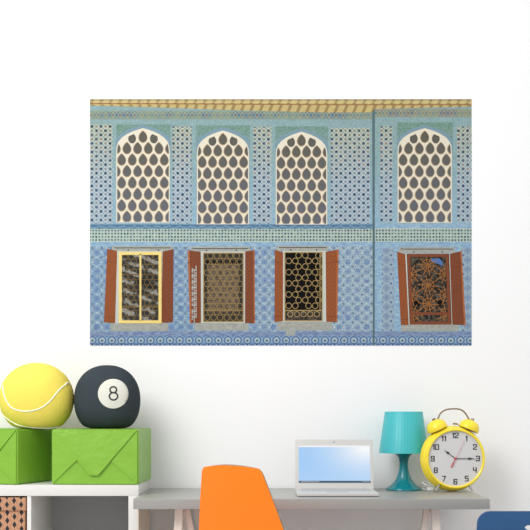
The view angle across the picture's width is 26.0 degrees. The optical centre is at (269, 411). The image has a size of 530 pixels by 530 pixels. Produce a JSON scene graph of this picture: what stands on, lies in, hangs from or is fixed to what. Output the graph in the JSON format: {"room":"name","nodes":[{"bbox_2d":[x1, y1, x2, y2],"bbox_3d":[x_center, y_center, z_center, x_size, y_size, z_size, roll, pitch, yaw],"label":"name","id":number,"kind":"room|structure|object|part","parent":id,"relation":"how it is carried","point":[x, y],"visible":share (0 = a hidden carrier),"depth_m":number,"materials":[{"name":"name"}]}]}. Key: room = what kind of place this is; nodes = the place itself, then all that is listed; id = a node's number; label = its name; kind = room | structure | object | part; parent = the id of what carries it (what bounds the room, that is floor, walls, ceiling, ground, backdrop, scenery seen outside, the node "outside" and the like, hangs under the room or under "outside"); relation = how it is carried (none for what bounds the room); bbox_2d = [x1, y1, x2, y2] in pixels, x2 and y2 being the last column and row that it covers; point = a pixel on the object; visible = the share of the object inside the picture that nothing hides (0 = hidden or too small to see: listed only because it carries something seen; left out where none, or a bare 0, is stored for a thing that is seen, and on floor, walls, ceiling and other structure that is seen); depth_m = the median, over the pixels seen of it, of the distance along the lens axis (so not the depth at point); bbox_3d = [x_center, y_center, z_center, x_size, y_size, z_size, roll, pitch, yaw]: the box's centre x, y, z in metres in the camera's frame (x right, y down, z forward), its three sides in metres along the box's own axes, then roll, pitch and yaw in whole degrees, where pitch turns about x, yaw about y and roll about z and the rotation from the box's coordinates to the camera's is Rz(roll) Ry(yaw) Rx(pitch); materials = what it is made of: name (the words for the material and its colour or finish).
{"room":"home office","nodes":[
{"label":"home office","id":0,"kind":"room"},
{"bbox_2d":[0,0,529,529],"bbox_3d":[0.000,-0.510,5.340,9.000,3.200,0.120,0,0,0],"label":"wall","id":1,"kind":"structure","parent":0,"point":[202,406],"depth_m":5.28,"materials":[{"name":"white paint"}]},
{"bbox_2d":[90,99,471,345],"bbox_3d":[0.049,-0.871,5.278,1.752,1.130,0.004,0,0,0],"label":"wall mural","id":2,"kind":"object","parent":1,"relation":"attached to","point":[214,222],"visible":1,"depth_m":5.28,"materials":[{"name":"paper"}]},
{"bbox_3d":[-0.593,-0.570,5.278,0.195,0.329,0.001,0,0,0],"label":"printed glass","id":3,"kind":"part","parent":2,"relation":"part of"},
{"bbox_3d":[-0.596,-0.571,5.277,0.196,0.328,0.001,0,0,0],"label":"printed casement frame","id":4,"kind":"part","parent":2,"relation":"part of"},
{"bbox_3d":[-0.214,-0.572,5.278,0.186,0.318,0.001,0,0,0],"label":"printed glass","id":5,"kind":"part","parent":2,"relation":"part of","materials":[{"name":"black"}]},
{"bbox_3d":[0.154,-0.576,5.278,0.174,0.316,0.001,0,0,0],"label":"printed glass","id":6,"kind":"part","parent":2,"relation":"part of","materials":[{"name":"black"}]},
{"bbox_3d":[0.730,-0.563,5.277,0.202,0.324,0.001,0,0,0],"label":"printed casement frame","id":7,"kind":"part","parent":2,"relation":"part of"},
{"bbox_3d":[0.731,-0.564,5.278,0.207,0.325,0.001,0,0,0],"label":"printed glass","id":8,"kind":"part","parent":2,"relation":"part of","materials":[{"name":"black"}]},
{"bbox_3d":[0.000,1.140,2.140,9.000,0.100,6.280,0,0,0],"label":"floor","id":9,"kind":"structure","parent":0,"visible":0},
{"bbox_2d":[0,480,149,529],"bbox_3d":[-1.005,0.698,5.031,0.912,0.785,0.462,0,0,0],"label":"shelf unit","id":10,"kind":"object","parent":9,"relation":"on","point":[50,506],"visible":0.86,"depth_m":5.18,"materials":[{"name":"white paint"}]},
{"bbox_2d":[0,496,26,529],"bbox_3d":[-1.193,0.524,5.006,0.347,0.334,0.408,0,0,0],"label":"storage box","id":11,"kind":"object","parent":10,"relation":"on","point":[13,509],"visible":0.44,"depth_m":4.81,"materials":[{"name":"paper"}]},
{"bbox_3d":[-1.193,0.385,5.006,0.347,0.055,0.408,0,0,0],"label":"lid","id":12,"kind":"part","parent":11,"relation":"part of","materials":[{"name":"paper"}]},
{"bbox_2d":[0,428,55,484],"bbox_3d":[-1.181,0.188,5.027,0.368,0.234,0.373,0,0,17],"label":"gift box","id":13,"kind":"object","parent":10,"relation":"on","point":[25,453],"visible":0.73,"depth_m":4.87,"materials":[{"name":"green paper"}]},
{"bbox_2d":[0,363,73,428],"bbox_3d":[-1.012,-0.070,4.991,0.321,0.286,0.272,0,0,0],"label":"tennis ball","id":14,"kind":"object","parent":13,"relation":"on","point":[32,395],"visible":1,"depth_m":4.89,"materials":[{"name":"yellow fabric"}]},
{"bbox_3d":[-1.005,0.328,5.031,0.912,0.046,0.462,0,0,0],"label":"panel","id":15,"kind":"part","parent":10,"relation":"part of","materials":[{"name":"white paint"}]},
{"bbox_3d":[-1.025,0.695,5.257,0.866,0.690,0.006,0,0,0],"label":"panel","id":16,"kind":"part","parent":10,"relation":"part of","materials":[{"name":"grey wood"}]},
{"bbox_2d":[52,428,150,484],"bbox_3d":[-0.726,0.188,4.993,0.368,0.234,0.373,0,0,3],"label":"gift box","id":17,"kind":"object","parent":10,"relation":"on","point":[80,456],"visible":1,"depth_m":4.82,"materials":[{"name":"green paper"}]},
{"bbox_2d":[74,365,139,427],"bbox_3d":[-0.706,-0.066,4.989,0.285,0.274,0.272,0,0,0],"label":"cushion","id":18,"kind":"object","parent":17,"relation":"on","point":[105,396],"visible":0.98,"depth_m":4.88,"materials":[{"name":"black fabric"}]},
{"bbox_3d":[-0.570,0.695,5.031,0.042,0.690,0.462,0,0,0],"label":"panel","id":19,"kind":"part","parent":10,"relation":"part of","materials":[{"name":"white paint"}]},
{"bbox_2d":[199,464,283,529],"bbox_3d":[-0.027,0.640,4.353,0.461,0.904,0.515,0,0,30],"label":"chair","id":20,"kind":"object","parent":9,"relation":"on","point":[232,497],"visible":1,"depth_m":4.14,"materials":[{"name":"orange plastic"}]},
{"bbox_2d":[133,488,489,529],"bbox_3d":[0.167,0.719,4.931,1.427,0.742,0.662,0,0,0],"label":"desk","id":21,"kind":"object","parent":9,"relation":"on","point":[182,500],"visible":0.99,"depth_m":4.63,"materials":[{"name":"grey laminate"}]},
{"bbox_3d":[-0.389,0.740,4.712,0.068,0.701,0.036,0,0,0],"label":"leg","id":22,"kind":"part","parent":21,"relation":"part of","materials":[{"name":"brown wood"}]},
{"bbox_3d":[-0.389,0.740,5.165,0.068,0.701,0.036,0,0,0],"label":"leg","id":23,"kind":"part","parent":21,"relation":"part of","materials":[{"name":"brown wood"}]},
{"bbox_3d":[-0.275,0.740,4.744,0.161,0.701,0.026,0,0,0],"label":"leg","id":24,"kind":"part","parent":21,"relation":"part of","materials":[{"name":"brown wood"}]},
{"bbox_3d":[-0.275,0.740,5.197,0.161,0.701,0.026,0,0,0],"label":"leg","id":25,"kind":"part","parent":21,"relation":"part of","materials":[{"name":"brown wood"}]},
{"bbox_2d":[295,440,378,496],"bbox_3d":[0.279,0.234,4.863,0.336,0.228,0.302,0,0,0],"label":"laptop","id":26,"kind":"object","parent":21,"relation":"on","point":[323,467],"visible":1,"depth_m":4.97,"materials":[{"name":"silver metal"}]},
{"bbox_2d":[379,412,438,490],"bbox_3d":[0.644,0.173,5.140,0.313,0.351,0.221,0,0,0],"label":"table lamp","id":27,"kind":"object","parent":21,"relation":"on","point":[403,435],"visible":0.94,"depth_m":5.07,"materials":[{"name":"teal plastic"}]},
{"bbox_3d":[0.598,0.090,5.140,0.221,0.184,0.221,0,0,0],"label":"lamp shade","id":28,"kind":"part","parent":27,"relation":"part of","materials":[{"name":"teal plastic"}]},
{"bbox_3d":[0.719,0.329,5.154,0.075,0.040,0.210,0,0,29],"label":"power cord","id":29,"kind":"part","parent":27,"relation":"part of","materials":[{"name":"white plastic"}]},
{"bbox_3d":[0.598,0.740,4.744,0.126,0.701,0.026,0,0,0],"label":"leg","id":30,"kind":"part","parent":21,"relation":"part of","materials":[{"name":"brown wood"}]},
{"bbox_3d":[0.694,0.740,4.712,0.068,0.701,0.036,0,0,0],"label":"leg","id":31,"kind":"part","parent":21,"relation":"part of","materials":[{"name":"brown wood"}]},
{"bbox_2d":[420,408,484,491],"bbox_3d":[0.798,0.165,5.041,0.286,0.364,0.125,0,0,-6],"label":"alarm clock","id":32,"kind":"object","parent":21,"relation":"on","point":[452,458],"visible":1,"depth_m":4.99,"materials":[{"name":"yellow metal"}]},
{"bbox_3d":[0.805,0.012,5.035,0.180,0.058,0.007,0,0,-6],"label":"handle","id":33,"kind":"part","parent":32,"relation":"part of","materials":[{"name":"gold metal"}]},
{"bbox_2d":[477,511,529,529],"bbox_3d":[0.915,0.715,4.166,0.417,0.754,0.501,0,0,0],"label":"chair","id":34,"kind":"object","parent":9,"relation":"on","point":[488,520],"visible":1,"depth_m":3.92,"materials":[{"name":"blue plastic"}]}
]}

